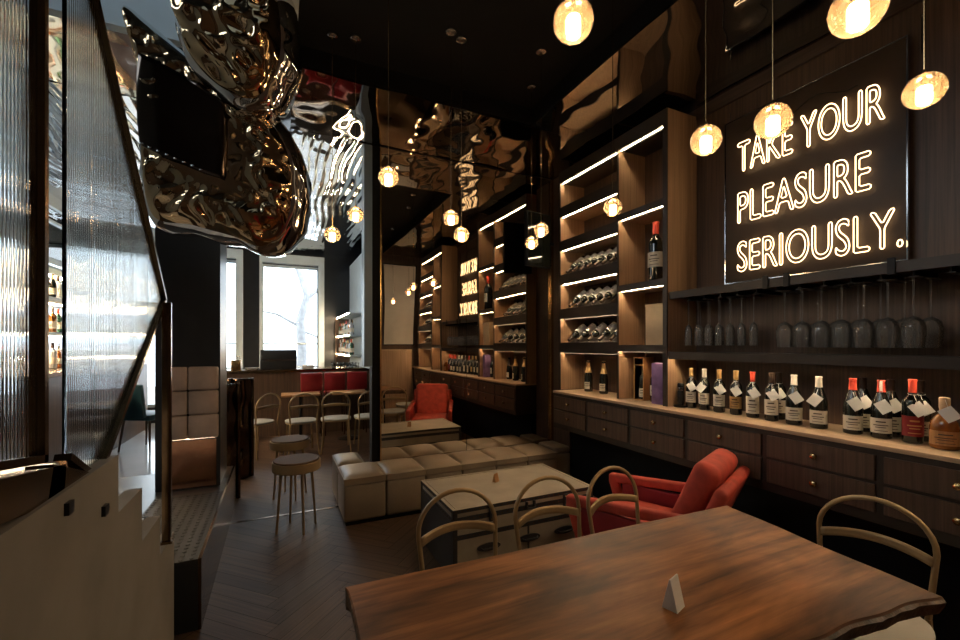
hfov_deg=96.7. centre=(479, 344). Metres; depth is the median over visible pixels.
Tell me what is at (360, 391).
cafe table
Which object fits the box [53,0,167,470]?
glass panel
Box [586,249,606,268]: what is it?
wine bottle
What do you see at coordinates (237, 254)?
window
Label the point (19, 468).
stair
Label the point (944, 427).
bottle
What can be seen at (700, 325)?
bowl
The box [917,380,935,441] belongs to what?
wine bottle
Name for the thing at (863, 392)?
wine bottle
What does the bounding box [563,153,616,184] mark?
light
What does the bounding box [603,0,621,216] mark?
pendant lamp
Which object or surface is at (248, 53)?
sculpture
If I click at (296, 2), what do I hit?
room
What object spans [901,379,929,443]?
wine bottle
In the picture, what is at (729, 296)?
wine glass
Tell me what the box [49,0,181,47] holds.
wall
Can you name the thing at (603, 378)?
wine bottle
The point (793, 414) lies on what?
print
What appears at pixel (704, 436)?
base cabinet
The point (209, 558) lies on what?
stair trim
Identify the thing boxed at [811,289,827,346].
wine glass
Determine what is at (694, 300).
wine glass
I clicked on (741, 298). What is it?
wine glass
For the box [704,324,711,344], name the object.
bowl
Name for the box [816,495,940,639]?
dining chair
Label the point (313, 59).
ceiling trim
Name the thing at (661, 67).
ceiling
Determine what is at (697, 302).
wine glass
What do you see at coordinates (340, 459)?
seat cushion
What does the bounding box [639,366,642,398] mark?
wine bottle
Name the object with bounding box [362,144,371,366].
wall post
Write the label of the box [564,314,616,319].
light
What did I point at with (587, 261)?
wine bottle
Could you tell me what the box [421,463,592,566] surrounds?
table
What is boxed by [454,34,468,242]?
pendant lamp
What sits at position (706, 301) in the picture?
wine glass
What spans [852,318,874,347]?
bowl
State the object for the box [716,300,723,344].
wine glass
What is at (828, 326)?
bowl
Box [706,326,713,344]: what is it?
bowl
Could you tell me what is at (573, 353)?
light
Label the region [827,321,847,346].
bowl
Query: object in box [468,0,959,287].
wall
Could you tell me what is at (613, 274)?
light
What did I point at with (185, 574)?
stair landing
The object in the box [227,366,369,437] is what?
bar counter
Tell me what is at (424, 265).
wall mirror
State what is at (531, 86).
pendant lamp
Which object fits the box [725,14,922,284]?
sign
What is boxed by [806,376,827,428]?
wine bottle
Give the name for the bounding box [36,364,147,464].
countertop
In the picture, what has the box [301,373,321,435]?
bar chair
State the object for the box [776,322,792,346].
bowl
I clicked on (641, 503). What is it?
seat cushion
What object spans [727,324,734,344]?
bowl
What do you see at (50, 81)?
ceiling
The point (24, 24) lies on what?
glass panel
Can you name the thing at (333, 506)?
trim
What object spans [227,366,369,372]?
countertop
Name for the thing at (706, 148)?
pendant lamp
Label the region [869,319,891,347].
bowl
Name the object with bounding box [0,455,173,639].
staircase side
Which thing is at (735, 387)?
wine bottle
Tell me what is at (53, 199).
wall
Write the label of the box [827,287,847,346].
wine glass
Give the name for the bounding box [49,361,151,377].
countertop
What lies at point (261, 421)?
dining chair
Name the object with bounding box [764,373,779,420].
wine bottle
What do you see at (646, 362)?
case
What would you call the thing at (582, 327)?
wine bottle
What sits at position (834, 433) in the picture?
countertop
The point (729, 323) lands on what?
bowl
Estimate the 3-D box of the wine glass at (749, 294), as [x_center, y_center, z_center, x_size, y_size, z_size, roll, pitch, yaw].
[1.785,-0.161,2.782,0.060,0.335,0.060,0,0,-25]
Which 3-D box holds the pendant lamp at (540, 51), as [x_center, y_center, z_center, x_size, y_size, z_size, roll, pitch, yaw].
[0.428,-1.404,2.987,0.105,1.312,0.105,0,0,-25]
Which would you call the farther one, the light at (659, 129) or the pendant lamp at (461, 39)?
the light at (659, 129)
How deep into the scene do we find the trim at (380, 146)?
4.07 m
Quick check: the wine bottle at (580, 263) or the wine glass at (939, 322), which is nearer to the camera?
the wine glass at (939, 322)
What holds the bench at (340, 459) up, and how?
on the floor at (409, 556)
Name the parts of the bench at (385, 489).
seat, seat, seat, seat, seat, seat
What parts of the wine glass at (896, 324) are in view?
stem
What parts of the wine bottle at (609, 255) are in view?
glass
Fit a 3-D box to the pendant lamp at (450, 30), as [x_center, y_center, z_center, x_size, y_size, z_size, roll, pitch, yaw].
[-0.190,-1.419,2.796,0.105,1.282,0.105,0,0,-25]
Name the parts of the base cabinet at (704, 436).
drawer, drawer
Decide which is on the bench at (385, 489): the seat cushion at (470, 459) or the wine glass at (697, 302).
the seat cushion at (470, 459)
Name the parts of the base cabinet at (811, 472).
knob, knob, drawer, drawer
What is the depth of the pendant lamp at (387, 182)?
2.24 m
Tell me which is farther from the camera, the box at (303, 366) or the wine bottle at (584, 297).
the box at (303, 366)
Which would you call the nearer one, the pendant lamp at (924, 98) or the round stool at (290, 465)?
the pendant lamp at (924, 98)
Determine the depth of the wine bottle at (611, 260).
3.90 m
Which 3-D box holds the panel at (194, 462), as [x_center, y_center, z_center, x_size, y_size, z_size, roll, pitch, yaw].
[-2.273,0.940,3.359,0.340,0.370,0.015,0,0,-25]
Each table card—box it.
[492,473,498,482]
[662,574,684,613]
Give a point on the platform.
(134, 457)
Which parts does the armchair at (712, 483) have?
arm panel, arm, arm, arm panel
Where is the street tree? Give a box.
[264,269,316,365]
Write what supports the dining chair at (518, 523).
on the floor at (409, 556)
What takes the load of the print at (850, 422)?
attached to the wine bottle at (853, 406)
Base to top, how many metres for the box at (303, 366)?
0.060 m
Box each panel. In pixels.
[0,0,48,470]
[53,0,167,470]
[172,438,216,489]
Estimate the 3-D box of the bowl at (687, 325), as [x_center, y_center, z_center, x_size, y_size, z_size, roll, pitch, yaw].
[1.576,-0.070,3.224,0.051,0.155,0.051,0,0,-25]
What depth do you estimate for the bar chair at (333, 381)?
7.08 m
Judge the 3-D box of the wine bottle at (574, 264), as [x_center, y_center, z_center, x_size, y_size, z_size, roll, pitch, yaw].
[1.022,-0.849,4.533,0.258,0.206,0.074,0,0,-25]
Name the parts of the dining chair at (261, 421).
leg, leg, seat, frame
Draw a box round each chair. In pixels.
[118,384,154,452]
[254,393,282,460]
[285,393,319,454]
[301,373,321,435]
[320,392,351,454]
[323,372,344,435]
[345,371,366,431]
[353,390,369,450]
[416,487,497,570]
[513,475,581,550]
[586,466,639,533]
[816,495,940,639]
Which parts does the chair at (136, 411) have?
leg, backrest, seat, leg, leg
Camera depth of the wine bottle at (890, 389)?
2.20 m
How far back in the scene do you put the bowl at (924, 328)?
2.07 m
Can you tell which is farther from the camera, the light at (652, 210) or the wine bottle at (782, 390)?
the light at (652, 210)
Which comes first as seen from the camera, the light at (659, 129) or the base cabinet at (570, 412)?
the light at (659, 129)
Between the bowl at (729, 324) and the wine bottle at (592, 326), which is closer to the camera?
the bowl at (729, 324)
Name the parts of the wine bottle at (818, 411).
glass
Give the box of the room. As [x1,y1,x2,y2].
[292,0,298,16]
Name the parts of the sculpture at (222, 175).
inset panel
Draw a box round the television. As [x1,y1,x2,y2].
[524,210,553,268]
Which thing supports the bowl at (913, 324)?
on the wine glass at (913, 324)
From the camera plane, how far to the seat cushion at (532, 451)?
4.38 m
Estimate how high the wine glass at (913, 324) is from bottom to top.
0.345 m
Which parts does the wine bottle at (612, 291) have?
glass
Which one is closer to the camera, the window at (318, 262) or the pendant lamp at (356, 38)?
the pendant lamp at (356, 38)
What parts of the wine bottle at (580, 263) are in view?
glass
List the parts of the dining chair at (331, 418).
leg, seat, frame, leg, leg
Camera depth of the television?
4.56 m
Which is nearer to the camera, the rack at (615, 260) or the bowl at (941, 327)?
the bowl at (941, 327)
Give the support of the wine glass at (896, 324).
hanging from the shelf at (939, 368)
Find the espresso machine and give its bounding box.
[260,350,296,369]
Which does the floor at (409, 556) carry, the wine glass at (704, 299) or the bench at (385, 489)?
the bench at (385, 489)
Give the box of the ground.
[148,386,154,403]
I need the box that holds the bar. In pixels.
[36,263,151,464]
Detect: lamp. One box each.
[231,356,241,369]
[324,30,340,242]
[348,33,363,222]
[378,0,398,186]
[443,26,458,225]
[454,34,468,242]
[525,83,537,249]
[534,46,548,237]
[553,0,593,44]
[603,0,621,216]
[690,0,722,155]
[753,0,792,138]
[827,0,889,38]
[901,0,948,109]
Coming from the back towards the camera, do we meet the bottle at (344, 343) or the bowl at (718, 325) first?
the bottle at (344, 343)
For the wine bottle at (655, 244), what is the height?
0.489 m
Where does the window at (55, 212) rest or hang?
in the wall at (53, 199)
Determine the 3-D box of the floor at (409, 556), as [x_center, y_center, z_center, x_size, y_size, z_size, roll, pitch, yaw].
[-1.694,1.500,4.066,5.600,0.001,10.400,0,0,-25]
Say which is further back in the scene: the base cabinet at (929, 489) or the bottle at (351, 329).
the bottle at (351, 329)
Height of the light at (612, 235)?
0.013 m
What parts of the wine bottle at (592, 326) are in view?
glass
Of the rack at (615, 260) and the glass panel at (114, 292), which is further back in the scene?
the rack at (615, 260)
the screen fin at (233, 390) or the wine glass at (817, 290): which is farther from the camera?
the screen fin at (233, 390)
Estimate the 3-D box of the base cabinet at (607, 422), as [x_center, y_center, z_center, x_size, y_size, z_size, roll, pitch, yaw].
[1.295,1.001,3.816,0.494,0.998,0.535,0,0,-25]
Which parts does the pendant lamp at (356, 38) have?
glass globe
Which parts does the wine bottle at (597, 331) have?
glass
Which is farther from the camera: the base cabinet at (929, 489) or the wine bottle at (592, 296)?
the wine bottle at (592, 296)
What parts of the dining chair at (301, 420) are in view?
leg, seat, seat frame, frame, leg, leg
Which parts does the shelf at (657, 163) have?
panel, panel, panel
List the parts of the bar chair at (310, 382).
backrest, leg, leg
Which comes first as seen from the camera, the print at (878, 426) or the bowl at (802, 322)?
the print at (878, 426)
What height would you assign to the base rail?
0.338 m
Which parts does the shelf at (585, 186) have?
panel, panel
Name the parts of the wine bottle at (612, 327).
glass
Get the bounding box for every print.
[789,410,798,418]
[846,418,857,427]
[873,421,887,431]
[907,420,921,433]
[935,434,956,444]
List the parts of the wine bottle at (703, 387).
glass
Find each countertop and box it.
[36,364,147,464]
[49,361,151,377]
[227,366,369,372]
[553,389,959,463]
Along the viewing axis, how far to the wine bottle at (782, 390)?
2.71 m
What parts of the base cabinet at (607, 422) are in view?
drawer, drawer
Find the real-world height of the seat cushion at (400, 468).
0.077 m
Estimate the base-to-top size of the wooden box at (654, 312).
0.335 m
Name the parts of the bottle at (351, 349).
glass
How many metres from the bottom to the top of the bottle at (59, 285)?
0.290 m
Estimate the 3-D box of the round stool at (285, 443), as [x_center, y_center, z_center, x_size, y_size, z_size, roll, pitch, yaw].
[-1.879,1.213,4.222,0.366,0.576,0.366,0,0,-42]
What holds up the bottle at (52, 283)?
on the bar
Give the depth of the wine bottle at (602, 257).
4.10 m
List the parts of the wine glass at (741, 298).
stem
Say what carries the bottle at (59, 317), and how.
on the bar
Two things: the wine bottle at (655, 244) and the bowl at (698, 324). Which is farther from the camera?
the wine bottle at (655, 244)
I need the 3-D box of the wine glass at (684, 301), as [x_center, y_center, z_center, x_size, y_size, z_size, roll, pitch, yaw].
[1.576,-0.161,3.224,0.060,0.335,0.060,0,0,-25]
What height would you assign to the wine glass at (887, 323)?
0.345 m
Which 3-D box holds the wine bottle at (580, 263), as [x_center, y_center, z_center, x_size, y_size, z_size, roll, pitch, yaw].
[1.069,-0.849,4.436,0.258,0.206,0.074,0,0,-25]
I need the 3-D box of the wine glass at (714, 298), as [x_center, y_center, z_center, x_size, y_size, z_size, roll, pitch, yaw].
[1.680,-0.161,3.003,0.060,0.335,0.060,0,0,-25]
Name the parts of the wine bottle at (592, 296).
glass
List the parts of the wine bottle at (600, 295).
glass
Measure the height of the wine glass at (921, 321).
0.345 m
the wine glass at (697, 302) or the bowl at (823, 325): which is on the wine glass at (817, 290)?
the bowl at (823, 325)
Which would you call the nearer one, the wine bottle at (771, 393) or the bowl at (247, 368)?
the wine bottle at (771, 393)
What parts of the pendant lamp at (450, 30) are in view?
glass globe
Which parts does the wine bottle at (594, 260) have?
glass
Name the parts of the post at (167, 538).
foot plate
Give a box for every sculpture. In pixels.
[122,5,311,256]
[170,0,301,120]
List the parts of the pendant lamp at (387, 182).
glass globe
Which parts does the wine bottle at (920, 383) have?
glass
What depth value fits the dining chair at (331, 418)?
5.94 m
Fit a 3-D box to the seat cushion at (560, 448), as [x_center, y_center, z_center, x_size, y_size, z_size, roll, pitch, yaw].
[0.810,1.125,4.687,0.200,0.070,0.330,0,0,-25]
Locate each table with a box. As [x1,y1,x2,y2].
[281,391,319,442]
[330,389,368,439]
[345,505,946,639]
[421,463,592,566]
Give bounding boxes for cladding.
[172,366,218,440]
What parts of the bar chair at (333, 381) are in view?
leg, backrest, leg, leg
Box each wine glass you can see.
[684,301,691,344]
[694,300,701,344]
[697,302,703,344]
[704,299,711,344]
[706,301,713,344]
[714,298,722,345]
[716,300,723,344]
[725,296,734,345]
[727,298,734,344]
[737,295,746,345]
[739,297,746,329]
[749,294,758,345]
[776,290,792,346]
[793,288,811,346]
[793,291,808,346]
[811,286,830,347]
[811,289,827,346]
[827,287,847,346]
[831,284,852,347]
[848,285,868,347]
[852,282,874,347]
[869,283,891,347]
[875,279,899,347]
[892,280,916,347]
[900,276,926,347]
[918,277,943,347]
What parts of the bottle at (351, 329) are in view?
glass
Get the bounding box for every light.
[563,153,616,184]
[563,194,616,218]
[564,234,616,251]
[564,274,616,285]
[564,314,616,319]
[573,353,616,354]
[621,127,662,151]
[622,206,662,221]
[622,286,662,292]
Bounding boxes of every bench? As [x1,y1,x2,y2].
[332,452,363,502]
[337,443,557,525]
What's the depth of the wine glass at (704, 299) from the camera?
3.07 m
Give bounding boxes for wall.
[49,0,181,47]
[49,81,61,266]
[148,247,356,422]
[370,145,542,461]
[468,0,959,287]
[554,177,583,475]
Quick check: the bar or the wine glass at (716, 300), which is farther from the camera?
the bar
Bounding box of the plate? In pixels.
[142,491,222,564]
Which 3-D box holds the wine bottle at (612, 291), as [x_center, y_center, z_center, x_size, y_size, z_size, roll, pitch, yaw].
[1.243,-0.489,4.066,0.258,0.206,0.074,0,0,-25]
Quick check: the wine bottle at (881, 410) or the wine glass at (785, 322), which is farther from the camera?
the wine glass at (785, 322)
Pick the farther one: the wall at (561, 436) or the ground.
the ground
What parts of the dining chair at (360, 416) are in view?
leg, leg, seat, frame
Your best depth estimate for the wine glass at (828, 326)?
2.42 m
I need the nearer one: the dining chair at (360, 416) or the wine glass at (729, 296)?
the wine glass at (729, 296)
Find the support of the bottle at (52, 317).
on the bar
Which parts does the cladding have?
panel, panel, panel, panel, panel, panel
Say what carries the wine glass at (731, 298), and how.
hanging from the shelf at (939, 368)
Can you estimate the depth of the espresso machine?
7.08 m
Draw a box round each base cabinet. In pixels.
[554,393,605,497]
[587,399,650,494]
[630,406,692,493]
[687,416,787,530]
[765,430,902,579]
[880,450,959,639]
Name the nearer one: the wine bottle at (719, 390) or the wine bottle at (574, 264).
the wine bottle at (719, 390)
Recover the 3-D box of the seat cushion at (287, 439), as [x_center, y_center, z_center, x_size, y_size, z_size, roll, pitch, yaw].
[-1.879,0.932,4.222,0.350,0.015,0.350,0,0,-42]
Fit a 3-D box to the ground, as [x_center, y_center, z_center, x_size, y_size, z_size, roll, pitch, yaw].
[-6.371,1.700,13.524,16.000,0.200,10.100,0,0,-25]
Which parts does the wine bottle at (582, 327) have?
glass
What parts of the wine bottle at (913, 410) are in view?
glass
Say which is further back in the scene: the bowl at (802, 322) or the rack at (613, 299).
the rack at (613, 299)
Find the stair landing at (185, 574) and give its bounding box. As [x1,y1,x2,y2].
[118,466,232,635]
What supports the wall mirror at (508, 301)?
attached to the wall at (375, 369)
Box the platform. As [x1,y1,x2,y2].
[111,423,154,477]
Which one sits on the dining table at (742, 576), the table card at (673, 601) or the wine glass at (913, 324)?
the table card at (673, 601)
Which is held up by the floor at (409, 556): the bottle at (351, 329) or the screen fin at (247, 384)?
the screen fin at (247, 384)
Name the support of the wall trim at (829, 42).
attached to the wall at (934, 129)
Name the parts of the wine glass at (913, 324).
stem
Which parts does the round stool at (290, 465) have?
leg, leg, leg, leg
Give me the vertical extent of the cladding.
0.566 m
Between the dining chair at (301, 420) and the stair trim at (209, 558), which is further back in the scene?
the dining chair at (301, 420)
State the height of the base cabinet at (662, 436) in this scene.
0.998 m
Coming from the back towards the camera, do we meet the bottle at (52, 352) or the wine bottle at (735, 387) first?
the bottle at (52, 352)
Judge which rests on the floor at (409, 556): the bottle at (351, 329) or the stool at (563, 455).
the stool at (563, 455)
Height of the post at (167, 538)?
1.120 m
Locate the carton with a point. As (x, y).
(657, 368)
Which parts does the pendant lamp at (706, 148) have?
stem, glass globe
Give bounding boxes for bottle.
[49,274,56,297]
[49,307,56,331]
[49,343,56,368]
[56,276,61,298]
[56,309,61,332]
[57,346,61,367]
[343,339,345,353]
[349,319,353,334]
[349,339,353,354]
[566,256,584,273]
[568,322,588,340]
[569,289,588,306]
[572,254,591,271]
[576,287,595,306]
[577,321,598,340]
[579,252,598,269]
[583,286,603,304]
[584,360,592,391]
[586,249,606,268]
[587,321,608,340]
[591,284,612,303]
[593,247,613,266]
[598,320,616,340]
[599,283,616,302]
[599,361,607,393]
[601,247,616,264]
[609,251,616,262]
[609,329,616,340]
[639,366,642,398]
[648,221,662,280]
[650,376,651,401]
[686,368,696,407]
[695,369,709,409]
[713,369,725,412]
[730,370,741,414]
[746,371,760,417]
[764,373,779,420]
[775,372,785,419]
[786,375,803,424]
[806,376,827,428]
[843,378,865,434]
[858,377,871,431]
[870,380,893,438]
[886,379,900,437]
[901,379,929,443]
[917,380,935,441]
[928,397,959,450]
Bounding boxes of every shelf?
[335,253,369,368]
[559,138,616,392]
[617,108,696,406]
[668,253,959,424]
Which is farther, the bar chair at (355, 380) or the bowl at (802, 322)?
the bar chair at (355, 380)
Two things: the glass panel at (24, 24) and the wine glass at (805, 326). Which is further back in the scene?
the wine glass at (805, 326)
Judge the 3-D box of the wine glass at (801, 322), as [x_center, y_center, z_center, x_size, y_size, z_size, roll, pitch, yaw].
[1.903,-0.155,2.519,0.091,0.345,0.091,0,0,-25]
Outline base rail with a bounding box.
[0,464,108,524]
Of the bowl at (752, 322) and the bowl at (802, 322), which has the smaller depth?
the bowl at (802, 322)
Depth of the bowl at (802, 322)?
2.51 m
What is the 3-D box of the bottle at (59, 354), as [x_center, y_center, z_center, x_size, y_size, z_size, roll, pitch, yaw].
[-5.130,0.147,5.188,0.068,0.266,0.066,0,0,-25]
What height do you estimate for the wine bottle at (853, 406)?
0.298 m
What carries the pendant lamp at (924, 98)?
hanging from the ceiling at (500, 59)
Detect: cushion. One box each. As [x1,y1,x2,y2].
[271,435,308,443]
[273,453,319,465]
[332,452,363,469]
[337,462,385,485]
[377,458,425,479]
[414,454,462,474]
[448,450,496,469]
[479,447,527,464]
[509,443,556,460]
[538,440,569,453]
[614,500,672,521]
[671,448,737,514]
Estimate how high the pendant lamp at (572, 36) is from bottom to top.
1.262 m
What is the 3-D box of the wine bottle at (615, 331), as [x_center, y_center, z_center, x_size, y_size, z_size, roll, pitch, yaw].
[1.299,-0.134,3.945,0.258,0.206,0.074,0,0,-25]
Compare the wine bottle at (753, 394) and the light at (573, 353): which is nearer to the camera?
the wine bottle at (753, 394)
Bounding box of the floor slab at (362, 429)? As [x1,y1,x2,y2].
[182,429,440,639]
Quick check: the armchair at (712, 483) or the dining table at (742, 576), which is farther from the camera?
the armchair at (712, 483)
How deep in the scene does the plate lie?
2.75 m
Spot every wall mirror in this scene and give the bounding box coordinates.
[382,147,465,460]
[467,164,549,450]
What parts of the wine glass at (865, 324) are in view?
stem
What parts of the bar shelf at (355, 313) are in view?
panel, panel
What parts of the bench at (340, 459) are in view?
seat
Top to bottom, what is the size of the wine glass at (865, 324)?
0.345 m
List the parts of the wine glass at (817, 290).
stem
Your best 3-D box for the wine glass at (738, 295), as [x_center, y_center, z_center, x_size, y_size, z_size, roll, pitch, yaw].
[1.750,-0.161,2.856,0.060,0.335,0.060,0,0,-25]
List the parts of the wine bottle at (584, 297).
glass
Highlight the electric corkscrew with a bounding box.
[674,383,686,407]
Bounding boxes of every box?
[302,365,313,368]
[645,303,662,344]
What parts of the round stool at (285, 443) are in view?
leg, leg, leg, leg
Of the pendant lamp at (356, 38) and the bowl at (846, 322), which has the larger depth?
the pendant lamp at (356, 38)
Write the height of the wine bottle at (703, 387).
0.302 m
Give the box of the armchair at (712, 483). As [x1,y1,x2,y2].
[566,448,749,537]
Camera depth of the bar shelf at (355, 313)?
8.51 m
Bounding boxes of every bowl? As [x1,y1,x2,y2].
[245,367,258,369]
[685,325,691,344]
[694,324,701,344]
[697,325,703,344]
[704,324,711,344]
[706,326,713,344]
[715,324,722,345]
[716,325,723,344]
[726,323,733,345]
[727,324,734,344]
[737,322,745,345]
[749,322,757,345]
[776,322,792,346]
[793,321,811,346]
[793,323,808,346]
[811,320,830,347]
[811,322,827,346]
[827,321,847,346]
[831,319,852,347]
[848,320,868,347]
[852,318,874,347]
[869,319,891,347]
[875,317,899,347]
[892,318,916,347]
[900,316,926,347]
[918,317,943,347]
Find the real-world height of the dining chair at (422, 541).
0.854 m
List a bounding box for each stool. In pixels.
[270,435,309,500]
[272,453,320,534]
[538,440,569,475]
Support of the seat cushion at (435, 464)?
on the bench at (385, 489)
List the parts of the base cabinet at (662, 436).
drawer, drawer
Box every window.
[49,201,61,264]
[227,248,242,368]
[259,255,323,367]
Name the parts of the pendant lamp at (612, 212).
glass globe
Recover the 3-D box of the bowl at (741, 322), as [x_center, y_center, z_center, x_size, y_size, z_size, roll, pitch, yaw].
[1.750,-0.070,2.856,0.051,0.155,0.051,0,0,-25]
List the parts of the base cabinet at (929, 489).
drawer, drawer, knob, knob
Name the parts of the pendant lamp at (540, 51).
glass globe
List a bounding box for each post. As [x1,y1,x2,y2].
[160,302,173,545]
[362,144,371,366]
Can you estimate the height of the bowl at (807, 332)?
0.155 m
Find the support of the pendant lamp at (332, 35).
hanging from the ceiling at (500, 59)
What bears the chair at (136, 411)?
on the platform
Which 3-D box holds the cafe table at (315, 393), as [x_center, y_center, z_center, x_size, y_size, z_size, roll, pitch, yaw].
[-2.754,1.125,6.551,0.540,0.750,0.400,0,0,-25]
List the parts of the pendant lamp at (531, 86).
glass globe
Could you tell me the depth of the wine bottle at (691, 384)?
3.21 m
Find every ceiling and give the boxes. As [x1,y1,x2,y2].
[49,0,879,257]
[50,81,484,162]
[298,0,645,107]
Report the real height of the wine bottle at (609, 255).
0.206 m
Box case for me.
[634,357,652,400]
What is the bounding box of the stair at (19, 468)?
[0,463,143,521]
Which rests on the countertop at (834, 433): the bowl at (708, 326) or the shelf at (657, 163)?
the shelf at (657, 163)
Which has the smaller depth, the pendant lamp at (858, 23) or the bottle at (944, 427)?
the pendant lamp at (858, 23)
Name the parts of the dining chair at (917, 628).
seat, leg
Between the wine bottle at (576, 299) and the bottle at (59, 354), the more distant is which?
the bottle at (59, 354)
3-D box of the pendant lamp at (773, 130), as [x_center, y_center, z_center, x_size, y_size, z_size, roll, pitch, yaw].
[0.931,-1.359,1.356,0.105,1.402,0.105,0,0,-25]
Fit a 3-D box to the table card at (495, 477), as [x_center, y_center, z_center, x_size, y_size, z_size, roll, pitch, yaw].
[0.121,1.016,3.262,0.032,0.062,0.045,0,0,38]
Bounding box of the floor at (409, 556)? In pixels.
[174,428,597,639]
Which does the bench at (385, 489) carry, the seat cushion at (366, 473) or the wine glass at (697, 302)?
the seat cushion at (366, 473)
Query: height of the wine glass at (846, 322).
0.345 m
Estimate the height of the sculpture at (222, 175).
2.639 m
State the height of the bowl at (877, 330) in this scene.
0.155 m
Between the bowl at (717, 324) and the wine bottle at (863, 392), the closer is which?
the wine bottle at (863, 392)
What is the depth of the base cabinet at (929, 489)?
1.96 m
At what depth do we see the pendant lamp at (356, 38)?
2.86 m
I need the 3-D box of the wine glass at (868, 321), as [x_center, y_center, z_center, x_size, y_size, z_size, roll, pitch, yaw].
[2.028,-0.155,2.254,0.091,0.345,0.091,0,0,-25]
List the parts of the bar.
panel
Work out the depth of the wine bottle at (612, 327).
4.06 m
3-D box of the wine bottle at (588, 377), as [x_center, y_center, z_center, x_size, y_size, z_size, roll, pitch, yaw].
[1.108,0.320,4.357,0.086,0.320,0.089,0,0,39]
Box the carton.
[652,363,662,404]
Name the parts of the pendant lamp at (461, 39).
glass globe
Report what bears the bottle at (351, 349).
on the bar shelf at (355, 313)
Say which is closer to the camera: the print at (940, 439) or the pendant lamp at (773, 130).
the pendant lamp at (773, 130)
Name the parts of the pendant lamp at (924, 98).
stem, glass globe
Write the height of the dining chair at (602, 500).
0.854 m
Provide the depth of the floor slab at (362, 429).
2.98 m
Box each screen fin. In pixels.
[227,378,253,479]
[227,383,240,498]
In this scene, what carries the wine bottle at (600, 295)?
on the rack at (613, 299)
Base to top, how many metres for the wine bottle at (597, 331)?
0.206 m
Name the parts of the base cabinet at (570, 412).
drawer, drawer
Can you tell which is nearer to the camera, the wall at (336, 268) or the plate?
the plate
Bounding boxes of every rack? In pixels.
[570,332,616,342]
[572,293,616,307]
[575,259,616,271]
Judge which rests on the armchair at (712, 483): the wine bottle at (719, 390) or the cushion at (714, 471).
the cushion at (714, 471)
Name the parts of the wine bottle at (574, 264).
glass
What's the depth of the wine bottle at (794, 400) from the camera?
2.54 m
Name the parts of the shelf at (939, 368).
glass rail, glass rail, glass rail, glass rail, glass rail, glass rail, glass rail, panel, panel, glass rail, glass rail, glass rail, glass rail, glass rail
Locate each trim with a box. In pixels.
[198,464,234,629]
[230,506,338,523]
[301,0,677,127]
[380,146,381,460]
[550,180,553,440]
[696,0,922,120]
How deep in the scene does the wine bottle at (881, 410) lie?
2.17 m
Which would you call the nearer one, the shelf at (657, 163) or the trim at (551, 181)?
the shelf at (657, 163)
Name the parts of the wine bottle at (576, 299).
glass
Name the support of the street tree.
on the ground
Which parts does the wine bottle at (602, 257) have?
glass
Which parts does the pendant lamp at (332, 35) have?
glass globe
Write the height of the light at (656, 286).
0.013 m
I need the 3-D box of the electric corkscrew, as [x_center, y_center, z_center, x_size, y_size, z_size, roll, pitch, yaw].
[1.546,0.389,3.288,0.100,0.183,0.100,0,0,-25]
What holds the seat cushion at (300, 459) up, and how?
on the round stool at (290, 465)
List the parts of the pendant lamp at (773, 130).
stem, glass globe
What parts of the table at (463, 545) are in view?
panel, pull plate, lid, lid, pull plate, pull, lid handle, pull plate, pull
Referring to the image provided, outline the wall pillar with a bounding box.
[155,226,226,492]
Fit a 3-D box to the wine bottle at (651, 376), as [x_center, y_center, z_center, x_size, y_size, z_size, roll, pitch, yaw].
[1.461,0.329,3.562,0.074,0.302,0.077,0,0,39]
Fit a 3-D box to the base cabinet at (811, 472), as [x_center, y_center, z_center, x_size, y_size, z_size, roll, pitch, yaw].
[1.979,1.001,2.364,0.494,0.998,0.535,0,0,-25]
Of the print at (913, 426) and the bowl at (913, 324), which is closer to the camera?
the print at (913, 426)
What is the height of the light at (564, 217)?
0.013 m
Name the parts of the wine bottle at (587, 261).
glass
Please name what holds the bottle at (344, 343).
on the bar shelf at (355, 313)
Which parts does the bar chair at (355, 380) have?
backrest, leg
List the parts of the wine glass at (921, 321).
stem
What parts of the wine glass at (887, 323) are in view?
stem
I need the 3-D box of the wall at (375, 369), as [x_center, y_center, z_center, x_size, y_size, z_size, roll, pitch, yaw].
[-0.104,-0.200,4.562,2.100,3.400,0.118,0,0,-25]
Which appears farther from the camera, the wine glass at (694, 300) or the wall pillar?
the wall pillar
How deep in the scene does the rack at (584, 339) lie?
4.23 m
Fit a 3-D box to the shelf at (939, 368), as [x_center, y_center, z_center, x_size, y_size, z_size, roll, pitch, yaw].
[1.936,0.028,2.650,0.330,0.905,1.575,0,0,-25]
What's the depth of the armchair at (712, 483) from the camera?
2.46 m
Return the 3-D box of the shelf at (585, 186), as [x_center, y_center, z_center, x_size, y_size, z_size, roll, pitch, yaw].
[1.182,-0.675,4.240,0.337,2.310,0.870,0,0,-25]
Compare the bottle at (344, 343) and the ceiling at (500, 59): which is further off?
the bottle at (344, 343)
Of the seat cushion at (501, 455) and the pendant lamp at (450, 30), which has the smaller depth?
the pendant lamp at (450, 30)
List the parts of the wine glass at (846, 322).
stem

